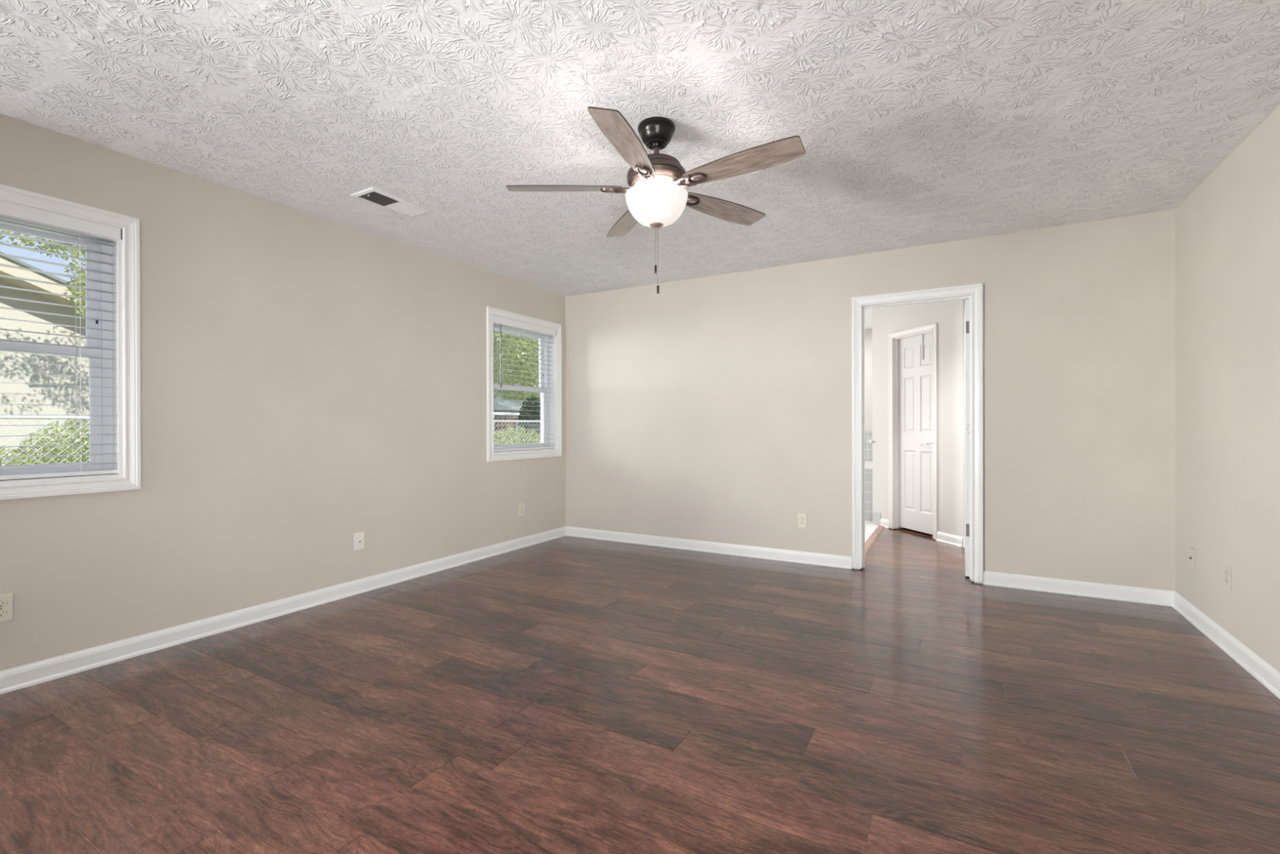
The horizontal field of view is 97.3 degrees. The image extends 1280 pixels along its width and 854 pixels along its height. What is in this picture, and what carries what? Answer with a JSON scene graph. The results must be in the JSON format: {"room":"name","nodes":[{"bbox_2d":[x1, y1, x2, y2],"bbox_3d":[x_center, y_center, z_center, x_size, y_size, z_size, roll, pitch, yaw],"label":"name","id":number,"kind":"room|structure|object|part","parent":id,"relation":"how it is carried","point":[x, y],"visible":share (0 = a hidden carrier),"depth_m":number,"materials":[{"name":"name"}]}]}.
{"room":"empty bedroom","nodes":[
{"label":"empty bedroom","id":0,"kind":"room"},
{"bbox_2d":[0,113,565,671],"bbox_3d":[-2.452,-0.127,2.969,0.165,2.590,6.780,0,0,30],"label":"wall","id":1,"kind":"structure","parent":0,"point":[310,383],"depth_m":3.26,"materials":[{"name":"beige paint"}]},
{"bbox_2d":[0,592,13,622],"bbox_3d":[-2.690,0.764,2.372,0.009,0.114,0.070,0,0,30],"label":"power outlet","id":2,"kind":"object","parent":1,"relation":"attached to","point":[6,600],"visible":1,"depth_m":2.38,"materials":[{"name":"beige plastic"}]},
{"bbox_2d":[0,609,7,617],"bbox_3d":[-2.689,0.783,2.371,0.001,0.030,0.036,0,0,30],"label":"receptacle","id":3,"kind":"object","parent":2,"relation":"attached to","point":[3,613],"depth_m":2.38,"materials":[{"name":"white plastic"}]},
{"bbox_2d":[0,600,7,607],"bbox_3d":[-2.688,0.744,2.370,0.003,0.030,0.036,0,0,30],"label":"receptacle","id":4,"kind":"object","parent":2,"relation":"attached to","point":[3,603],"depth_m":2.38,"materials":[{"name":"white plastic"}]},
{"bbox_2d":[0,183,141,500],"bbox_3d":[-2.791,-0.356,2.373,0.205,1.326,1.020,0,0,30],"label":"window","id":5,"kind":"structure","parent":1,"relation":"in","point":[126,379],"depth_m":2.71,"materials":[{"name":"white paint"}]},
{"bbox_3d":[-2.840,-0.621,2.400,0.028,0.578,0.800,0,0,30],"label":"sash","id":6,"kind":"part","parent":5,"relation":"part of","materials":[{"name":"white plastic"}]},
{"bbox_3d":[-2.804,-0.087,2.382,0.028,0.586,0.800,0,0,30],"label":"sash","id":7,"kind":"part","parent":5,"relation":"part of","materials":[{"name":"white plastic"}]},
{"bbox_3d":[-2.832,-0.356,2.396,0.110,1.168,0.862,0,0,30],"label":"frame","id":8,"kind":"part","parent":5,"relation":"part of","materials":[{"name":"white plastic"}]},
{"bbox_2d":[0,200,122,479],"bbox_3d":[-2.745,-0.365,2.347,0.072,1.180,0.893,0,0,30],"label":"blind","id":9,"kind":"object","parent":5,"relation":"attached to","point":[10,211],"visible":1,"depth_m":2.55,"materials":[{"name":"white plastic"}]},
{"bbox_3d":[-2.748,0.216,2.357,0.050,0.019,0.869,0,0,30],"label":"rail","id":10,"kind":"part","parent":9,"relation":"part of","materials":[{"name":"white plastic"}]},
{"bbox_3d":[-2.604,-0.336,2.612,0.056,1.120,0.003,0,0,30],"label":"ladder cord","id":11,"kind":"part","parent":9,"relation":"part of","materials":[{"name":"white fabric"}]},
{"bbox_2d":[0,526,566,694],"bbox_3d":[-2.368,1.072,2.926,0.021,0.092,6.540,0,0,30],"label":"baseboard","id":12,"kind":"structure","parent":1,"relation":"attached to","point":[18,677],"depth_m":3.09,"materials":[{"name":"white paint"}]},
{"bbox_2d":[354,531,364,550],"bbox_3d":[-1.885,0.765,3.785,0.012,0.114,0.070,0,0,30],"label":"phone jack","id":13,"kind":"object","parent":1,"relation":"attached to","point":[358,536],"visible":1,"depth_m":3.78,"materials":[{"name":"white plastic"}]},
{"bbox_2d":[519,502,524,515],"bbox_3d":[-1.088,0.758,5.190,0.009,0.114,0.070,0,0,30],"label":"power outlet","id":14,"kind":"object","parent":1,"relation":"attached to","point":[521,504],"visible":1,"depth_m":5.18,"materials":[{"name":"beige plastic"}]},
{"bbox_2d":[486,306,561,462],"bbox_3d":[-1.130,-0.366,5.295,0.205,1.326,1.018,0,0,30],"label":"window","id":15,"kind":"structure","parent":1,"relation":"in","point":[555,398],"depth_m":5.49,"materials":[{"name":"white paint"}]},
{"bbox_3d":[-1.179,-0.631,5.322,0.028,0.578,0.798,0,0,30],"label":"sash","id":16,"kind":"part","parent":15,"relation":"part of","materials":[{"name":"white plastic"}]},
{"bbox_3d":[-1.144,-0.098,5.304,0.028,0.586,0.798,0,0,30],"label":"sash","id":17,"kind":"part","parent":15,"relation":"part of","materials":[{"name":"white plastic"}]},
{"bbox_2d":[493,315,556,451],"bbox_3d":[-1.085,-0.375,5.269,0.072,1.180,0.891,0,0,30],"label":"blind","id":18,"kind":"object","parent":15,"relation":"attached to","point":[497,321],"visible":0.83,"depth_m":5.23,"materials":[{"name":"white plastic"}]},
{"bbox_3d":[-1.242,-0.345,5.007,0.056,1.120,0.003,0,0,30],"label":"ladder cord","id":19,"kind":"part","parent":18,"relation":"part of","materials":[{"name":"white fabric"}]},
{"bbox_3d":[-1.087,0.205,5.279,0.050,0.019,0.867,0,0,30],"label":"rail","id":20,"kind":"part","parent":18,"relation":"part of","materials":[{"name":"white plastic"}]},
{"bbox_3d":[-0.943,-0.346,5.533,0.056,1.120,0.003,0,0,30],"label":"ladder cord","id":21,"kind":"part","parent":18,"relation":"part of","materials":[{"name":"white fabric"}]},
{"bbox_3d":[-1.171,-0.366,5.318,0.110,1.168,0.860,0,0,30],"label":"frame","id":22,"kind":"part","parent":15,"relation":"part of","materials":[{"name":"white plastic"}]},
{"bbox_2d":[0,528,1279,853],"bbox_3d":[0.383,1.140,3.065,4.666,0.062,9.500,0,0,30],"label":"floor","id":23,"kind":"structure","parent":0,"point":[566,694],"depth_m":2.11,"materials":[{"name":"brown wood"}]},
{"bbox_2d":[0,0,1279,297],"bbox_3d":[-0.355,-1.375,1.772,4.666,0.100,6.540,0,0,30],"label":"ceiling","id":24,"kind":"structure","parent":0,"point":[917,122],"depth_m":2.34,"materials":[{"name":"white paint"}]},
{"bbox_2d":[350,186,431,217],"bbox_3d":[-1.464,-1.317,3.335,0.200,0.016,0.400,0,0,30],"label":"ceiling vent","id":25,"kind":"object","parent":24,"relation":"in","point":[372,195],"visible":1,"depth_m":3.31,"materials":[{"name":"white metal"}]},
{"bbox_2d":[506,106,805,293],"bbox_3d":[0.088,-0.957,2.455,1.250,0.738,1.268,0,0,30],"label":"ceiling fan","id":26,"kind":"object","parent":24,"relation":"hanging from","point":[656,197],"visible":1,"depth_m":2.39,"materials":[{"name":"brown wood"}]},
{"bbox_3d":[-0.333,-1.052,2.484,0.512,0.006,0.129,0,13,0],"label":"blade","id":27,"kind":"part","parent":26,"relation":"part of","materials":[{"name":"brown wood"}]},
{"bbox_3d":[-0.048,-1.051,2.101,0.129,0.006,0.512,14,4,17],"label":"blade","id":28,"kind":"part","parent":26,"relation":"part of","materials":[{"name":"brown wood"}]},
{"bbox_3d":[-0.056,-1.053,2.873,0.129,0.006,0.512,-14,4,-18],"label":"blade","id":29,"kind":"part","parent":26,"relation":"part of","materials":[{"name":"brown wood"}]},
{"bbox_3d":[0.073,-0.957,2.489,0.277,0.135,0.277,0,0,30],"label":"lamp shade","id":30,"kind":"part","parent":26,"relation":"part of","materials":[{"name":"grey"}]},
{"bbox_3d":[0.399,-1.054,2.731,0.512,0.006,0.129,0,-13,-36],"label":"blade","id":31,"kind":"part","parent":26,"relation":"part of","materials":[{"name":"brown wood"}]},
{"bbox_3d":[0.404,-1.053,2.253,0.512,0.006,0.129,0,-13,36],"label":"blade","id":32,"kind":"part","parent":26,"relation":"part of","materials":[{"name":"brown wood"}]},
{"bbox_2d":[864,328,872,431],"bbox_3d":[2.350,-0.101,8.246,2.337,2.490,0.100,0,0,30],"label":"wall","id":33,"kind":"structure","parent":0,"point":[868,332],"depth_m":7.74,"materials":[{"name":"paint"}]},
{"bbox_2d":[864,433,872,461],"bbox_3d":[2.369,0.279,8.168,2.226,0.378,0.017,0,0,30],"label":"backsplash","id":34,"kind":"structure","parent":33,"relation":"attached to","point":[868,446],"depth_m":7.73,"materials":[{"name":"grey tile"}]},
{"bbox_2d":[864,307,872,328],"bbox_3d":[2.200,-1.381,6.302,4.000,0.080,3.620,0,0,30],"label":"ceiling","id":35,"kind":"structure","parent":0,"point":[868,312],"depth_m":7.00,"materials":[{"name":"white paint"}]},
{"bbox_2d":[564,208,1175,591],"bbox_3d":[1.346,-0.135,4.641,4.786,2.600,0.120,0,0,30],"label":"wall","id":36,"kind":"structure","parent":0,"point":[715,408],"depth_m":4.37,"materials":[{"name":"beige paint"}]},
{"bbox_2d":[565,525,852,568],"bbox_3d":[0.442,1.060,5.078,2.780,0.092,0.021,0,0,30],"label":"baseboard","id":37,"kind":"structure","parent":36,"relation":"attached to","point":[793,556],"depth_m":4.93,"materials":[{"name":"white paint"}]},
{"bbox_2d":[797,513,806,527],"bbox_3d":[1.319,0.760,4.585,0.070,0.114,0.009,0,0,30],"label":"power outlet","id":38,"kind":"object","parent":36,"relation":"attached to","point":[802,517],"visible":1,"depth_m":4.58,"materials":[{"name":"beige plastic"}]},
{"bbox_2d":[851,283,982,582],"bbox_3d":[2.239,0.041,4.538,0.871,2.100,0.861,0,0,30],"label":"door frame","id":39,"kind":"structure","parent":36,"relation":"in","point":[973,315],"depth_m":4.12,"materials":[{"name":"white paint"}]},
{"bbox_2d":[982,570,1174,606],"bbox_3d":[2.851,1.057,3.709,1.011,0.092,0.021,0,0,30],"label":"baseboard","id":40,"kind":"structure","parent":36,"relation":"attached to","point":[1114,592],"depth_m":3.69,"materials":[{"name":"white paint"}]},
{"bbox_2d":[865,520,878,541],"bbox_3d":[1.519,1.128,6.698,2.420,0.064,3.620,0,0,30],"label":"floor","id":41,"kind":"structure","parent":0,"point":[870,527],"depth_m":6.07,"materials":[{"name":"white tile"}]},
{"bbox_2d":[864,431,872,521],"bbox_3d":[2.055,0.575,7.615,2.226,1.035,1.291,0,0,30],"label":"bathtub surround","id":42,"kind":"object","parent":41,"relation":"on","point":[868,434],"visible":0.02,"depth_m":6.56,"materials":[{"name":"grey tile"}]},
{"bbox_2d":[871,298,963,539],"bbox_3d":[2.850,-0.091,5.779,0.120,2.500,1.252,0,0,-15],"label":"wall","id":43,"kind":"structure","parent":0,"point":[948,314],"depth_m":5.41,"materials":[{"name":"paint"}]},
{"bbox_2d":[865,524,884,554],"bbox_3d":[2.192,1.094,5.372,0.072,0.014,1.980,0,0,30],"label":"trim","id":44,"kind":"structure","parent":43,"relation":"attached to","point":[871,540],"depth_m":5.54,"materials":[{"name":"brown wood"}]},
{"bbox_2d":[872,511,880,524],"bbox_3d":[2.644,1.024,6.293,0.012,0.141,0.124,0,0,-15],"label":"baseboard","id":45,"kind":"structure","parent":43,"relation":"attached to","point":[876,516],"depth_m":6.29,"materials":[{"name":"grey"}]},
{"bbox_2d":[880,517,889,528],"bbox_3d":[2.675,1.052,6.160,0.021,0.092,0.140,0,0,-15],"label":"baseboard","id":46,"kind":"structure","parent":43,"relation":"attached to","point":[883,522],"depth_m":6.16,"materials":[{"name":"white paint"}]},
{"bbox_2d":[888,322,937,539],"bbox_3d":[2.839,0.040,5.786,0.138,2.094,0.672,0,0,-15],"label":"door","id":47,"kind":"structure","parent":43,"relation":"in","point":[913,353],"depth_m":5.84,"materials":[{"name":"white paint"}]},
{"bbox_2d":[935,531,963,546],"bbox_3d":[2.911,1.054,5.305,0.022,0.092,0.302,0,0,-15],"label":"baseboard","id":48,"kind":"structure","parent":43,"relation":"attached to","point":[947,538],"depth_m":5.29,"materials":[{"name":"white paint"}]},
{"bbox_2d":[963,298,968,537],"bbox_3d":[3.058,-0.096,5.155,0.178,2.490,0.090,0,0,30],"label":"wall","id":49,"kind":"structure","parent":0,"point":[964,300],"depth_m":5.16,"materials":[{"name":"paint"}]},
{"bbox_2d":[1175,104,1279,671],"bbox_3d":[1.699,-0.132,0.541,0.120,2.590,6.660,0,0,30],"label":"wall","id":50,"kind":"structure","parent":0,"point":[1228,228],"depth_m":2.73,"materials":[{"name":"beige paint"}]},
{"bbox_2d":[1188,546,1195,568],"bbox_3d":[3.140,0.747,3.212,0.016,0.114,0.070,0,0,30],"label":"cable jack","id":51,"kind":"object","parent":50,"relation":"attached to","point":[1192,551],"visible":1,"depth_m":3.20,"materials":[{"name":"beige paint"}]},
{"bbox_2d":[1172,591,1279,698],"bbox_3d":[1.670,1.067,0.630,0.021,0.092,6.540,0,0,30],"label":"baseboard","id":52,"kind":"structure","parent":50,"relation":"attached to","point":[1264,673],"depth_m":2.72,"materials":[{"name":"white paint"}]},
{"bbox_2d":[1223,564,1231,590],"bbox_3d":[2.901,0.741,2.784,0.009,0.114,0.070,0,0,30],"label":"power outlet","id":53,"kind":"object","parent":50,"relation":"attached to","point":[1227,569],"visible":1,"depth_m":2.78,"materials":[{"name":"beige paint"}]},
{"label":"outside","id":54,"kind":"structure","parent":0,"visible":0},
{"bbox_3d":[-22.744,1.520,24.437,56.299,0.100,100.000,0,0,30],"label":"ground","id":55,"kind":"structure","parent":54,"visible":0},
{"bbox_2d":[0,229,85,315],"bbox_3d":[-7.385,-0.868,8.096,1.928,4.681,3.116,0,0,30],"label":"tree","id":56,"kind":"object","parent":55,"relation":"on","point":[29,242],"visible":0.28,"depth_m":7.40,"materials":[{"name":"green plant"}]},
{"bbox_2d":[0,251,88,465],"bbox_3d":[-14.522,-1.614,8.249,8.600,6.200,13.000,0,0,30],"label":"house","id":57,"kind":"structure","parent":55,"relation":"on","point":[49,401],"depth_m":9.08,"materials":[{"name":"beige"}]},
{"bbox_2d":[0,419,89,465],"bbox_3d":[-5.798,0.723,5.371,1.661,1.806,3.026,0,0,25],"label":"shrub","id":58,"kind":"object","parent":55,"relation":"on","point":[44,460],"visible":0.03,"depth_m":5.40,"materials":[{"name":"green plant"}]},
{"bbox_2d":[0,414,540,465],"bbox_3d":[-3.025,0.658,7.991,0.089,1.600,17.903,0,0,30],"label":"fence","id":59,"kind":"object","parent":55,"relation":"on","point":[2,416],"visible":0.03,"depth_m":4.68,"materials":[{"name":"silver metal"}]},
{"bbox_3d":[-2.902,-0.092,8.149,0.030,0.030,15.300,0,0,30],"label":"rail","id":60,"kind":"part","parent":59,"relation":"part of","materials":[{"name":"silver metal"}]},
{"bbox_2d":[493,417,517,444],"bbox_3d":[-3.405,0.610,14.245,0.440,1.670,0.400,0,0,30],"label":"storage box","id":61,"kind":"object","parent":55,"relation":"on","point":[501,424],"visible":0.19,"depth_m":14.10,"materials":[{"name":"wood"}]},
{"bbox_3d":[-3.407,-0.200,14.243,0.440,0.050,0.400,0,0,30],"label":"lid","id":62,"kind":"part","parent":61,"relation":"part of","materials":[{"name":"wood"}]},
{"bbox_2d":[493,412,529,414],"bbox_3d":[-3.715,0.523,15.319,0.080,1.840,4.640,0,0,30],"label":"railing","id":63,"kind":"object","parent":55,"relation":"on","point":[495,413],"visible":0.09,"depth_m":15.38,"materials":[{"name":"white"}]},
{"bbox_2d":[493,329,540,402],"bbox_3d":[-3.732,-1.694,17.107,4.908,6.276,7.810,0,0,-10],"label":"tree","id":64,"kind":"object","parent":55,"relation":"on","point":[495,334],"visible":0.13,"depth_m":15.66,"materials":[{"name":"green plant"}]},
{"bbox_2d":[493,346,540,399],"bbox_3d":[-5.221,-1.127,23.662,9.548,5.146,6.966,0,0,30],"label":"tree","id":65,"kind":"object","parent":55,"relation":"on","point":[495,395],"visible":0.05,"depth_m":21.75,"materials":[{"name":"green plant"}]},
{"bbox_2d":[493,398,540,444],"bbox_3d":[-4.284,0.262,18.770,2.300,2.350,3.500,0,0,30],"label":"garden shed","id":66,"kind":"object","parent":55,"relation":"on","point":[508,405],"visible":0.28,"depth_m":17.52,"materials":[{"name":"grey metal"}]},
{"bbox_2d":[493,426,540,444],"bbox_3d":[-3.088,0.808,10.439,1.691,1.733,4.479,0,0,30],"label":"shrub","id":67,"kind":"object","parent":55,"relation":"on","point":[510,428],"visible":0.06,"depth_m":11.34,"materials":[{"name":"green plant"}]},
{"bbox_2d":[517,394,540,443],"bbox_3d":[-2.721,0.436,14.201,0.766,2.474,0.875,0,0,-40],"label":"shrub","id":68,"kind":"object","parent":55,"relation":"on","point":[533,415],"visible":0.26,"depth_m":14.02,"materials":[{"name":"green plant"}]}
]}

